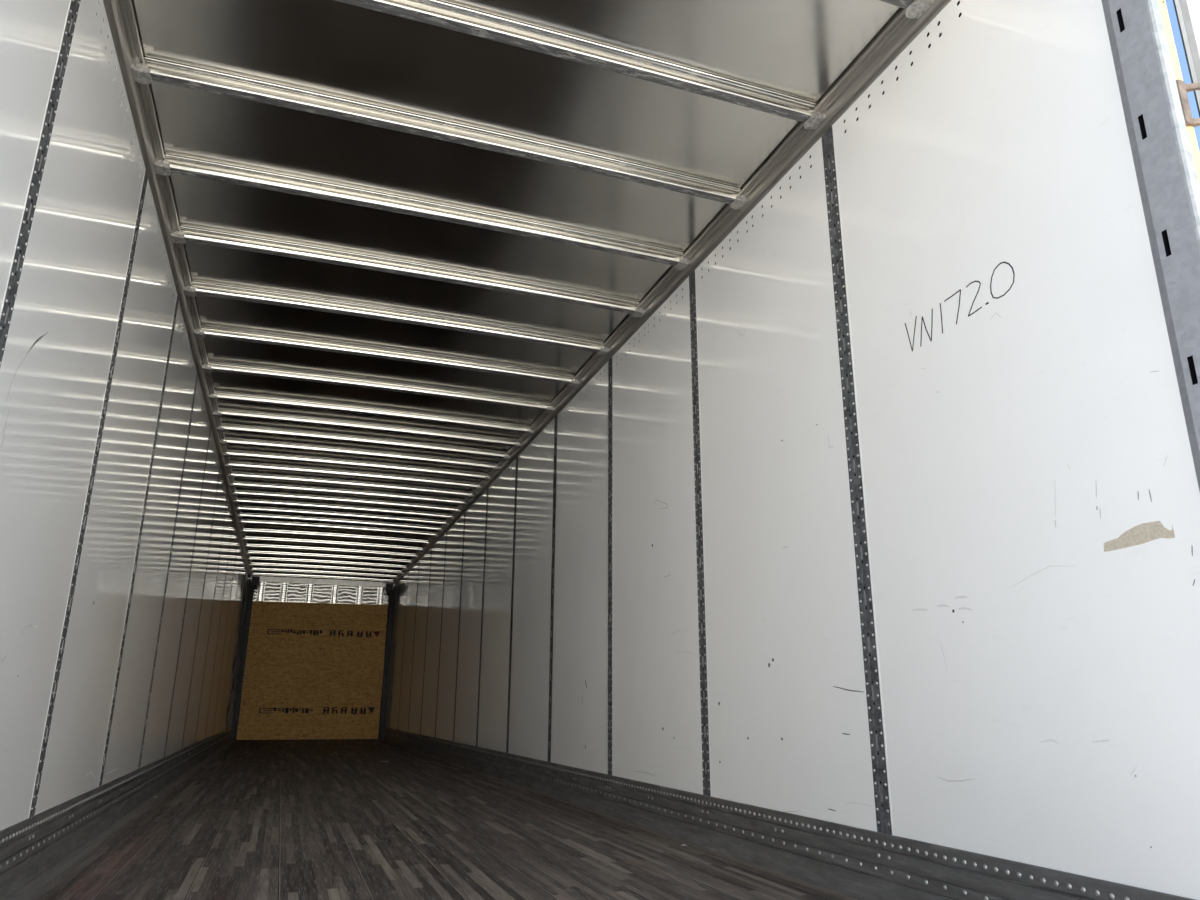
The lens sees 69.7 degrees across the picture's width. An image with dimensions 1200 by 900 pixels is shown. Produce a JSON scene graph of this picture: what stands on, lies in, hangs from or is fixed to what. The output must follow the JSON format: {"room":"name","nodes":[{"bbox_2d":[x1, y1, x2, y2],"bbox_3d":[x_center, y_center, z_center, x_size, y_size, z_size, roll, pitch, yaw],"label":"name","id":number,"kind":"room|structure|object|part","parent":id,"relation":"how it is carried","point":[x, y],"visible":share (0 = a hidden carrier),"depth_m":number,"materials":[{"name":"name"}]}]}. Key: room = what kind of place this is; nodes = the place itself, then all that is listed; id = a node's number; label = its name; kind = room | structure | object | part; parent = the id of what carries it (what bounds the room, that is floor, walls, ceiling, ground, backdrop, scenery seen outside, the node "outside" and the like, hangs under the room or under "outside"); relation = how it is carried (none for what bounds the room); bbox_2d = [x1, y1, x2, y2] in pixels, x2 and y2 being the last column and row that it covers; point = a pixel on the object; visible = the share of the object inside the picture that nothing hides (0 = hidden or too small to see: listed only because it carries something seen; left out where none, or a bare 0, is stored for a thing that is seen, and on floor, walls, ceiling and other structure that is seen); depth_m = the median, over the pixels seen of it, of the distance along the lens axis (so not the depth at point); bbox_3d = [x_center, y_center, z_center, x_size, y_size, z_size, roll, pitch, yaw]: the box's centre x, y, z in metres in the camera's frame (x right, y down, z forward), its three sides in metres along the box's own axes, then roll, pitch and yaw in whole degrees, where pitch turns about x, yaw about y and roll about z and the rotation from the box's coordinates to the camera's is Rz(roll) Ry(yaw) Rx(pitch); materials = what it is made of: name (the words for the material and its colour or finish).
{"room":"truck trailer interior","nodes":[
{"label":"truck trailer interior","id":0,"kind":"room"},
{"bbox_2d":[0,0,248,830],"bbox_3d":[-3.710,1.552,8.000,0.054,2.980,15.470,6,-18,-19],"label":"wall","id":1,"kind":"structure","parent":0,"point":[55,368],"depth_m":3.15,"materials":[{"name":"white"}]},
{"bbox_3d":[-1.319,-0.455,1.634,0.013,2.555,1.141,6,-18,-19],"label":"panel","id":2,"kind":"part","parent":1,"relation":"part of","materials":[{"name":"white plastic"}]},
{"bbox_2d":[0,0,80,367],"bbox_3d":[-1.520,-0.287,2.182,0.016,2.537,0.072,6,-18,-19],"label":"wall post","id":3,"kind":"object","parent":1,"relation":"attached to","point":[5,321],"visible":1,"depth_m":2.31,"materials":[{"name":"metal"}]},
{"bbox_3d":[-1.726,-0.130,2.733,0.013,2.555,1.145,6,-18,-19],"label":"panel","id":4,"kind":"part","parent":1,"relation":"part of","materials":[{"name":"white metal"}]},
{"bbox_2d":[29,170,147,817],"bbox_3d":[-1.928,0.039,3.283,0.016,2.537,0.072,6,-18,-19],"label":"wall post","id":5,"kind":"object","parent":1,"relation":"attached to","point":[112,366],"visible":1,"depth_m":3.22,"materials":[{"name":"metal"}]},
{"bbox_3d":[-2.133,0.196,3.834,0.013,2.555,1.145,6,-18,-19],"label":"panel","id":6,"kind":"part","parent":1,"relation":"part of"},
{"bbox_2d":[0,728,230,899],"bbox_3d":[-3.647,2.730,7.580,0.032,0.203,15.293,6,-18,-19],"label":"baseboard","id":7,"kind":"structure","parent":1,"relation":"attached to","point":[32,846],"depth_m":3.60,"materials":[{"name":"grey metal"}]},
{"bbox_2d":[99,294,178,785],"bbox_3d":[-2.335,0.365,4.384,0.016,2.537,0.072,6,-18,-19],"label":"wall post","id":8,"kind":"object","parent":1,"relation":"attached to","point":[177,300],"visible":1,"depth_m":4.34,"materials":[{"name":"metal"}]},
{"bbox_3d":[-2.541,0.522,4.935,0.012,2.555,1.145,6,-18,-19],"label":"panel","id":9,"kind":"part","parent":1,"relation":"part of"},
{"bbox_2d":[138,374,197,768],"bbox_3d":[-2.744,0.691,5.484,0.014,2.537,0.072,6,-18,-19],"label":"wall post","id":10,"kind":"object","parent":1,"relation":"attached to","point":[197,374],"visible":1,"depth_m":5.45,"materials":[{"name":"metal"}]},
{"bbox_3d":[-2.949,0.848,6.036,0.012,2.555,1.145,6,-18,-19],"label":"panel","id":11,"kind":"part","parent":1,"relation":"part of","materials":[{"name":"white plastic"}]},
{"bbox_2d":[103,0,252,577],"bbox_3d":[-3.629,0.188,8.369,0.066,0.081,15.374,6,-18,-19],"label":"trim","id":12,"kind":"structure","parent":1,"relation":"attached to","point":[120,14],"depth_m":3.82,"materials":[{"name":"grey metal"}]},
{"bbox_2d":[164,425,210,756],"bbox_3d":[-3.151,1.017,6.586,0.014,2.537,0.072,6,-18,-19],"label":"wall post","id":13,"kind":"object","parent":1,"relation":"attached to","point":[210,425],"visible":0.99,"depth_m":6.56,"materials":[{"name":"grey metal"}]},
{"bbox_3d":[-3.356,1.174,7.138,0.012,2.555,1.145,6,-18,-19],"label":"panel","id":14,"kind":"part","parent":1,"relation":"part of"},
{"bbox_2d":[181,465,220,749],"bbox_3d":[-3.559,1.343,7.687,0.014,2.537,0.072,6,-18,-19],"label":"wall post","id":15,"kind":"object","parent":1,"relation":"attached to","point":[220,465],"visible":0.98,"depth_m":7.66,"materials":[{"name":"grey metal"}]},
{"bbox_3d":[-3.764,1.500,8.239,0.012,2.555,1.145,6,-18,-19],"label":"panel","id":16,"kind":"part","parent":1,"relation":"part of","materials":[{"name":"white plastic"}]},
{"bbox_2d":[194,493,227,743],"bbox_3d":[-3.966,1.669,8.788,0.014,2.537,0.072,6,-18,-19],"label":"wall post","id":17,"kind":"object","parent":1,"relation":"attached to","point":[227,493],"visible":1,"depth_m":8.77,"materials":[{"name":"grey metal"}]},
{"bbox_3d":[-4.171,1.826,9.340,0.012,2.555,1.145,6,-18,-19],"label":"panel","id":18,"kind":"part","parent":1,"relation":"part of","materials":[{"name":"white metal"}]},
{"bbox_2d":[205,516,233,736],"bbox_3d":[-4.374,1.995,9.889,0.014,2.537,0.072,6,-18,-19],"label":"wall post","id":19,"kind":"object","parent":1,"relation":"attached to","point":[233,516],"visible":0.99,"depth_m":9.87,"materials":[{"name":"grey metal"}]},
{"bbox_3d":[-4.579,2.152,10.441,0.012,2.555,1.145,6,-18,-19],"label":"panel","id":20,"kind":"part","parent":1,"relation":"part of","materials":[{"name":"white metal"}]},
{"bbox_2d":[213,538,237,730],"bbox_3d":[-4.781,2.321,10.990,0.014,2.537,0.072,6,-18,-19],"label":"wall post","id":21,"kind":"object","parent":1,"relation":"attached to","point":[237,538],"visible":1,"depth_m":10.97,"materials":[{"name":"grey metal"}]},
{"bbox_3d":[-4.986,2.478,11.542,0.012,2.555,1.145,6,-18,-19],"label":"panel","id":22,"kind":"part","parent":1,"relation":"part of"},
{"bbox_2d":[219,552,241,731],"bbox_3d":[-5.189,2.647,12.091,0.014,2.537,0.072,6,-18,-19],"label":"wall post","id":23,"kind":"object","parent":1,"relation":"attached to","point":[241,552],"visible":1,"depth_m":12.08,"materials":[{"name":"grey metal"}]},
{"bbox_3d":[-5.394,2.804,12.643,0.012,2.555,1.145,6,-18,-19],"label":"panel","id":24,"kind":"part","parent":1,"relation":"part of","materials":[{"name":"white plastic"}]},
{"bbox_2d":[224,567,244,729],"bbox_3d":[-5.596,2.973,13.192,0.014,2.537,0.072,6,-18,-19],"label":"wall post","id":25,"kind":"object","parent":1,"relation":"attached to","point":[244,567],"visible":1,"depth_m":13.15,"materials":[{"name":"grey metal"}]},
{"bbox_3d":[-5.801,3.130,13.744,0.012,2.555,1.145,6,-18,-19],"label":"panel","id":26,"kind":"part","parent":1,"relation":"part of","materials":[{"name":"white plastic"}]},
{"bbox_2d":[229,575,247,724],"bbox_3d":[-6.004,3.299,14.293,0.014,2.537,0.072,6,-18,-19],"label":"wall post","id":27,"kind":"object","parent":1,"relation":"attached to","point":[247,575],"visible":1,"depth_m":14.27,"materials":[{"name":"grey metal"}]},
{"bbox_3d":[-6.122,3.386,14.611,0.012,2.555,0.627,6,-18,-19],"label":"panel","id":28,"kind":"part","parent":1,"relation":"part of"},
{"bbox_2d":[236,581,388,737],"bbox_3d":[-5.054,3.691,15.361,2.600,2.850,0.082,6,-18,-19],"label":"wall","id":29,"kind":"structure","parent":0,"point":[266,591],"depth_m":15.65,"materials":[{"name":"grey metal"}]},
{"bbox_2d":[249,576,394,587],"bbox_3d":[-5.028,2.389,15.691,2.540,0.125,0.030,6,-18,-19],"label":"trim","id":30,"kind":"structure","parent":29,"relation":"attached to","point":[262,578],"depth_m":15.66,"materials":[{"name":"silver metal"}]},
{"bbox_2d":[6,739,856,899],"bbox_3d":[-2.476,2.977,7.974,2.540,0.035,15.460,6,-18,-19],"label":"floor","id":31,"kind":"structure","parent":0,"point":[300,819],"depth_m":3.66,"materials":[{"name":"brown wood"}]},
{"bbox_2d":[230,576,259,739],"bbox_3d":[-6.111,3.554,14.821,0.173,2.735,0.115,6,-18,-19],"label":"post","id":32,"kind":"object","parent":31,"relation":"on","point":[252,585],"visible":0.94,"depth_m":14.81,"materials":[{"name":"black metal"}]},
{"bbox_2d":[236,601,387,739],"bbox_3d":[-5.017,3.870,15.196,2.332,2.348,0.017,6,-18,-19],"label":"board","id":33,"kind":"object","parent":31,"relation":"on","point":[312,670],"visible":1,"depth_m":15.17,"materials":[{"name":"brown wood"}]},
{"bbox_2d":[259,707,365,713],"bbox_3d":[-4.993,4.539,15.001,1.776,0.117,0.002,6,-18,-19],"label":"print","id":34,"kind":"object","parent":33,"relation":"attached to","point":[262,710],"depth_m":15.00},
{"bbox_2d":[267,629,371,637],"bbox_3d":[-4.996,3.265,15.377,1.776,0.112,0.002,6,-18,-19],"label":"print","id":35,"kind":"object","parent":33,"relation":"attached to","point":[271,633],"depth_m":15.37},
{"bbox_2d":[378,583,394,738],"bbox_3d":[-3.884,3.789,15.576,0.173,2.735,0.115,6,-18,-19],"label":"post","id":36,"kind":"object","parent":31,"relation":"on","point":[390,589],"visible":0.9,"depth_m":15.59,"materials":[{"name":"black metal"}]},
{"bbox_2d":[132,0,902,579],"bbox_3d":[-2.469,0.264,8.802,2.600,0.032,15.540,6,-18,-19],"label":"ceiling","id":37,"kind":"structure","parent":0,"point":[800,49],"depth_m":3.75,"materials":[{"name":"silver metal"}]},
{"bbox_2d":[251,573,394,582],"bbox_3d":[-4.979,2.310,15.571,2.480,0.072,0.084,6,-18,-19],"label":"bow","id":38,"kind":"object","parent":37,"relation":"attached to","point":[253,574],"visible":0.98,"depth_m":15.54,"materials":[{"name":"metal"}]},
{"bbox_2d":[250,568,398,578],"bbox_3d":[-4.776,2.148,15.023,2.480,0.072,0.084,6,-18,-19],"label":"bow","id":39,"kind":"object","parent":37,"relation":"attached to","point":[252,569],"visible":1,"depth_m":14.98,"materials":[{"name":"metal"}]},
{"bbox_2d":[249,562,402,573],"bbox_3d":[-4.573,1.986,14.474,2.480,0.072,0.084,6,-18,-19],"label":"bow","id":40,"kind":"object","parent":37,"relation":"attached to","point":[252,563],"visible":1,"depth_m":14.43,"materials":[{"name":"metal"}]},
{"bbox_2d":[247,556,407,568],"bbox_3d":[-4.370,1.823,13.925,2.480,0.072,0.084,6,-18,-19],"label":"bow","id":41,"kind":"object","parent":37,"relation":"attached to","point":[251,558],"visible":1,"depth_m":13.89,"materials":[{"name":"metal"}]},
{"bbox_2d":[246,550,412,563],"bbox_3d":[-4.167,1.661,13.377,2.480,0.072,0.084,6,-18,-19],"label":"bow","id":42,"kind":"object","parent":37,"relation":"attached to","point":[249,552],"visible":1,"depth_m":13.34,"materials":[{"name":"metal"}]},
{"bbox_2d":[244,543,417,557],"bbox_3d":[-3.964,1.498,12.828,2.480,0.072,0.084,6,-18,-19],"label":"bow","id":43,"kind":"object","parent":37,"relation":"attached to","point":[249,545],"visible":0.99,"depth_m":12.79,"materials":[{"name":"metal"}]},
{"bbox_2d":[242,536,423,551],"bbox_3d":[-3.761,1.336,12.280,2.480,0.072,0.084,6,-18,-19],"label":"bow","id":44,"kind":"object","parent":37,"relation":"attached to","point":[254,538],"visible":1,"depth_m":12.24,"materials":[{"name":"metal"}]},
{"bbox_2d":[241,528,430,544],"bbox_3d":[-3.558,1.174,11.731,2.480,0.072,0.084,6,-18,-19],"label":"bow","id":45,"kind":"object","parent":37,"relation":"attached to","point":[251,530],"visible":1,"depth_m":11.69,"materials":[{"name":"metal"}]},
{"bbox_2d":[239,519,437,536],"bbox_3d":[-3.355,1.011,11.183,2.480,0.072,0.084,6,-18,-19],"label":"bow","id":46,"kind":"object","parent":37,"relation":"attached to","point":[243,521],"visible":1,"depth_m":11.14,"materials":[{"name":"metal"}]},
{"bbox_2d":[237,512,442,531],"bbox_3d":[-3.220,0.903,10.817,2.480,0.072,0.084,6,-18,-19],"label":"bow","id":47,"kind":"object","parent":37,"relation":"attached to","point":[242,514],"visible":1,"depth_m":10.77,"materials":[{"name":"metal"}]},
{"bbox_2d":[235,505,447,525],"bbox_3d":[-3.084,0.794,10.451,2.480,0.072,0.084,6,-18,-19],"label":"bow","id":48,"kind":"object","parent":37,"relation":"attached to","point":[241,507],"visible":1,"depth_m":10.41,"materials":[{"name":"metal"}]},
{"bbox_2d":[234,497,453,519],"bbox_3d":[-2.949,0.686,10.085,2.480,0.072,0.084,6,-18,-19],"label":"bow","id":49,"kind":"object","parent":37,"relation":"attached to","point":[238,500],"visible":0.99,"depth_m":10.04,"materials":[{"name":"metal"}]},
{"bbox_2d":[232,489,460,512],"bbox_3d":[-2.813,0.578,9.719,2.480,0.072,0.084,6,-18,-19],"label":"bow","id":50,"kind":"object","parent":37,"relation":"attached to","point":[237,492],"visible":0.99,"depth_m":9.67,"materials":[{"name":"metal"}]},
{"bbox_2d":[230,480,466,505],"bbox_3d":[-2.678,0.469,9.353,2.480,0.072,0.084,6,-18,-19],"label":"bow","id":51,"kind":"object","parent":37,"relation":"attached to","point":[462,502],"visible":1,"depth_m":9.31,"materials":[{"name":"metal"}]},
{"bbox_2d":[228,471,474,497],"bbox_3d":[-2.542,0.361,8.987,2.480,0.072,0.084,6,-18,-19],"label":"bow","id":52,"kind":"object","parent":37,"relation":"attached to","point":[238,474],"visible":1,"depth_m":8.94,"materials":[{"name":"metal"}]},
{"bbox_2d":[225,460,481,489],"bbox_3d":[-2.407,0.253,8.621,2.480,0.072,0.084,6,-18,-19],"label":"bow","id":53,"kind":"object","parent":37,"relation":"attached to","point":[238,464],"visible":0.99,"depth_m":8.57,"materials":[{"name":"metal"}]},
{"bbox_2d":[222,449,490,480],"bbox_3d":[-2.272,0.144,8.255,2.480,0.072,0.084,6,-18,-19],"label":"bow","id":54,"kind":"object","parent":37,"relation":"attached to","point":[230,452],"visible":1,"depth_m":8.21,"materials":[{"name":"metal"}]},
{"bbox_2d":[220,436,499,470],"bbox_3d":[-2.136,0.036,7.889,2.480,0.072,0.084,6,-18,-19],"label":"bow","id":55,"kind":"object","parent":37,"relation":"attached to","point":[227,440],"visible":1,"depth_m":7.84,"materials":[{"name":"metal"}]},
{"bbox_2d":[216,423,510,459],"bbox_3d":[-2.001,-0.072,7.523,2.480,0.072,0.084,6,-18,-19],"label":"bow","id":56,"kind":"object","parent":37,"relation":"attached to","point":[225,426],"visible":1,"depth_m":7.47,"materials":[{"name":"metal"}]},
{"bbox_2d":[213,407,521,447],"bbox_3d":[-1.865,-0.181,7.157,2.480,0.072,0.084,6,-18,-19],"label":"bow","id":57,"kind":"object","parent":37,"relation":"attached to","point":[220,412],"visible":1,"depth_m":7.11,"materials":[{"name":"metal"}]},
{"bbox_2d":[209,390,533,434],"bbox_3d":[-1.730,-0.289,6.791,2.480,0.072,0.084,6,-18,-19],"label":"bow","id":58,"kind":"object","parent":37,"relation":"attached to","point":[218,395],"visible":0.99,"depth_m":6.73,"materials":[{"name":"metal"}]},
{"bbox_2d":[202,361,554,412],"bbox_3d":[-1.527,-0.451,6.244,2.480,0.072,0.084,6,-18,-19],"label":"bow","id":59,"kind":"object","parent":37,"relation":"attached to","point":[212,366],"visible":1,"depth_m":6.19,"materials":[{"name":"metal"}]},
{"bbox_2d":[194,325,579,386],"bbox_3d":[-1.325,-0.613,5.698,2.480,0.072,0.084,6,-18,-19],"label":"bow","id":60,"kind":"object","parent":37,"relation":"attached to","point":[204,331],"visible":0.99,"depth_m":5.63,"materials":[{"name":"metal"}]},
{"bbox_2d":[184,281,608,355],"bbox_3d":[-1.123,-0.774,5.151,2.480,0.072,0.084,6,-18,-19],"label":"bow","id":61,"kind":"object","parent":37,"relation":"attached to","point":[197,288],"visible":1,"depth_m":5.08,"materials":[{"name":"metal"}]},
{"bbox_2d":[171,226,645,317],"bbox_3d":[-0.920,-0.936,4.604,2.480,0.072,0.084,6,-18,-19],"label":"bow","id":62,"kind":"object","parent":37,"relation":"attached to","point":[185,234],"visible":1,"depth_m":4.53,"materials":[{"name":"metal"}]},
{"bbox_2d":[154,154,690,269],"bbox_3d":[-0.718,-1.098,4.058,2.480,0.072,0.084,6,-18,-19],"label":"bow","id":63,"kind":"object","parent":37,"relation":"attached to","point":[171,164],"visible":1,"depth_m":3.98,"materials":[{"name":"metal"}]},
{"bbox_2d":[131,57,748,209],"bbox_3d":[-0.516,-1.260,3.511,2.480,0.072,0.084,6,-18,-19],"label":"bow","id":64,"kind":"object","parent":37,"relation":"attached to","point":[151,70],"visible":1,"depth_m":3.43,"materials":[{"name":"metal"}]},
{"bbox_2d":[333,0,825,129],"bbox_3d":[-0.313,-1.422,2.964,2.480,0.072,0.084,6,-18,-19],"label":"bow","id":65,"kind":"object","parent":37,"relation":"attached to","point":[431,12],"visible":1,"depth_m":3.04,"materials":[{"name":"metal"}]},
{"bbox_2d":[879,0,932,18],"bbox_3d":[-0.111,-1.584,2.417,2.480,0.072,0.084,6,-18,-19],"label":"bow","id":66,"kind":"object","parent":37,"relation":"attached to","point":[914,8],"visible":1,"depth_m":2.79,"materials":[{"name":"metal"}]},
{"bbox_2d":[385,0,1199,899],"bbox_3d":[-1.267,1.810,8.828,0.054,2.980,15.470,6,-18,-19],"label":"wall","id":67,"kind":"structure","parent":0,"point":[1031,493],"depth_m":2.71,"materials":[{"name":"white"}]},
{"bbox_3d":[-3.717,3.641,15.426,0.012,2.555,0.627,6,-18,-19],"label":"panel","id":68,"kind":"part","parent":67,"relation":"part of","materials":[{"name":"white plastic"}]},
{"bbox_2d":[389,581,399,725],"bbox_3d":[-3.601,3.553,15.107,0.014,2.537,0.072,6,-18,-19],"label":"wall post","id":69,"kind":"object","parent":67,"relation":"attached to","point":[399,581],"visible":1,"depth_m":15.09,"materials":[{"name":"grey metal"}]},
{"bbox_3d":[-3.396,3.385,14.559,0.012,2.555,1.145,6,-18,-19],"label":"panel","id":70,"kind":"part","parent":67,"relation":"part of","materials":[{"name":"white plastic"}]},
{"bbox_2d":[398,571,408,723],"bbox_3d":[-3.193,3.227,14.006,0.014,2.537,0.072,6,-18,-19],"label":"wall post","id":71,"kind":"object","parent":67,"relation":"attached to","point":[408,571],"visible":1,"depth_m":13.99,"materials":[{"name":"grey metal"}]},
{"bbox_3d":[-2.989,3.058,13.458,0.012,2.555,1.145,6,-18,-19],"label":"panel","id":72,"kind":"part","parent":67,"relation":"part of","materials":[{"name":"white plastic"}]},
{"bbox_2d":[408,560,419,729],"bbox_3d":[-2.786,2.901,12.905,0.014,2.537,0.072,6,-18,-19],"label":"wall post","id":73,"kind":"object","parent":67,"relation":"attached to","point":[419,560],"visible":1,"depth_m":12.89,"materials":[{"name":"grey metal"}]},
{"bbox_3d":[-2.581,2.733,12.357,0.012,2.555,1.145,6,-18,-19],"label":"panel","id":74,"kind":"part","parent":67,"relation":"part of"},
{"bbox_2d":[420,547,431,734],"bbox_3d":[-2.378,2.575,11.804,0.014,2.537,0.072,6,-18,-19],"label":"wall post","id":75,"kind":"object","parent":67,"relation":"attached to","point":[431,547],"visible":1,"depth_m":11.79,"materials":[{"name":"grey metal"}]},
{"bbox_3d":[-2.174,2.407,11.255,0.012,2.555,1.145,6,-18,-19],"label":"panel","id":76,"kind":"part","parent":67,"relation":"part of","materials":[{"name":"white plastic"}]},
{"bbox_2d":[435,531,446,737],"bbox_3d":[-1.971,2.249,10.703,0.014,2.537,0.072,6,-18,-19],"label":"wall post","id":77,"kind":"object","parent":67,"relation":"attached to","point":[446,531],"visible":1,"depth_m":10.68,"materials":[{"name":"grey metal"}]},
{"bbox_3d":[-1.766,2.081,10.154,0.012,2.555,1.145,6,-18,-19],"label":"panel","id":78,"kind":"part","parent":67,"relation":"part of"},
{"bbox_2d":[453,511,465,741],"bbox_3d":[-1.563,1.923,9.602,0.014,2.537,0.072,6,-18,-19],"label":"wall post","id":79,"kind":"object","parent":67,"relation":"attached to","point":[465,511],"visible":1,"depth_m":9.58,"materials":[{"name":"grey metal"}]},
{"bbox_3d":[-1.359,1.755,9.053,0.012,2.555,1.145,6,-18,-19],"label":"panel","id":80,"kind":"part","parent":67,"relation":"part of","materials":[{"name":"white plastic"}]},
{"bbox_2d":[476,487,488,745],"bbox_3d":[-1.156,1.597,8.501,0.014,2.537,0.072,6,-18,-19],"label":"wall post","id":81,"kind":"object","parent":67,"relation":"attached to","point":[488,487],"visible":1,"depth_m":8.47,"materials":[{"name":"grey metal"}]},
{"bbox_3d":[-0.951,1.429,7.952,0.012,2.555,1.145,6,-18,-19],"label":"panel","id":82,"kind":"part","parent":67,"relation":"part of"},
{"bbox_2d":[506,456,517,752],"bbox_3d":[-0.748,1.271,7.400,0.014,2.537,0.072,6,-18,-19],"label":"wall post","id":83,"kind":"object","parent":67,"relation":"attached to","point":[513,564],"visible":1,"depth_m":7.37,"materials":[{"name":"grey metal"}]},
{"bbox_3d":[-0.543,1.103,6.851,0.012,2.555,1.145,6,-18,-19],"label":"panel","id":84,"kind":"part","parent":67,"relation":"part of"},
{"bbox_2d":[548,415,556,761],"bbox_3d":[-0.341,0.945,6.298,0.014,2.537,0.072,6,-18,-19],"label":"wall post","id":85,"kind":"object","parent":67,"relation":"attached to","point":[555,429],"visible":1,"depth_m":6.26,"materials":[{"name":"metal"}]},
{"bbox_3d":[-0.136,0.777,5.750,0.012,2.555,1.145,6,-18,-19],"label":"panel","id":86,"kind":"part","parent":67,"relation":"part of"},
{"bbox_2d":[608,358,611,774],"bbox_3d":[0.066,0.619,5.197,0.016,2.537,0.072,6,-18,-19],"label":"wall post","id":87,"kind":"object","parent":67,"relation":"attached to","point":[610,360],"visible":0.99,"depth_m":5.16,"materials":[{"name":"metal"}]},
{"bbox_3d":[0.271,0.451,4.649,0.013,2.555,1.145,6,-18,-19],"label":"panel","id":88,"kind":"part","parent":67,"relation":"part of","materials":[{"name":"white plastic"}]},
{"bbox_2d":[393,0,950,584],"bbox_3d":[-1.294,0.436,9.160,0.066,0.081,15.374,6,-18,-19],"label":"trim","id":89,"kind":"structure","parent":67,"relation":"attached to","point":[902,30],"depth_m":3.80,"materials":[{"name":"grey metal"}]},
{"bbox_2d":[689,270,710,795],"bbox_3d":[0.473,0.293,4.096,0.016,2.537,0.072,6,-18,-19],"label":"wall post","id":90,"kind":"object","parent":67,"relation":"attached to","point":[692,292],"visible":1,"depth_m":4.05,"materials":[{"name":"metal"}]},
{"bbox_3d":[0.679,0.125,3.548,0.013,2.555,1.145,6,-18,-19],"label":"panel","id":91,"kind":"part","parent":67,"relation":"part of","materials":[{"name":"white plastic"}]},
{"bbox_2d":[383,727,1194,899],"bbox_3d":[-1.284,2.980,8.381,0.032,0.203,15.293,6,-18,-19],"label":"baseboard","id":92,"kind":"structure","parent":67,"relation":"attached to","point":[853,862],"depth_m":3.02,"materials":[{"name":"grey metal"}]},
{"bbox_2d":[822,126,891,834],"bbox_3d":[0.881,-0.033,2.995,0.016,2.537,0.072,6,-18,-19],"label":"wall post","id":93,"kind":"object","parent":67,"relation":"attached to","point":[880,781],"visible":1,"depth_m":2.93,"materials":[{"name":"metal"}]},
{"bbox_3d":[1.086,-0.201,2.448,0.013,2.555,1.141,6,-18,-19],"label":"panel","id":94,"kind":"part","parent":67,"relation":"part of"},
{"bbox_2d":[1101,0,1199,491],"bbox_3d":[1.305,-0.232,1.857,0.065,2.940,0.127,6,-18,-19],"label":"frame post","id":95,"kind":"object","parent":67,"relation":"attached to","point":[1165,151],"visible":1,"depth_m":1.96,"materials":[{"name":"metal"}]},
{"bbox_2d":[1173,0,1199,126],"bbox_3d":[1.949,-0.200,2.026,1.341,2.900,0.067,6,-18,-19],"label":"door","id":96,"kind":"structure","parent":95,"relation":"attached to","point":[1187,12],"depth_m":2.08,"materials":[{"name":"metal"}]},
{"bbox_3d":[1.332,-0.793,1.967,0.022,0.116,0.012,6,-18,-19],"label":"hinge plate","id":97,"kind":"part","parent":96,"relation":"part of","materials":[{"name":"metal"}]},
{"bbox_3d":[1.387,-0.835,1.990,0.103,0.014,0.021,4,-17,-12],"label":"hinge arm","id":98,"kind":"part","parent":96,"relation":"part of","materials":[{"name":"metal"}]},
{"bbox_3d":[2.000,-0.189,2.061,1.220,2.900,0.031,6,-18,-19],"label":"panel","id":99,"kind":"part","parent":96,"relation":"part of","materials":[{"name":"white metal"}]},
{"bbox_3d":[1.387,-0.745,1.963,0.103,0.014,0.021,4,-17,-12],"label":"hinge arm","id":100,"kind":"part","parent":96,"relation":"part of","materials":[{"name":"metal"}]}
]}

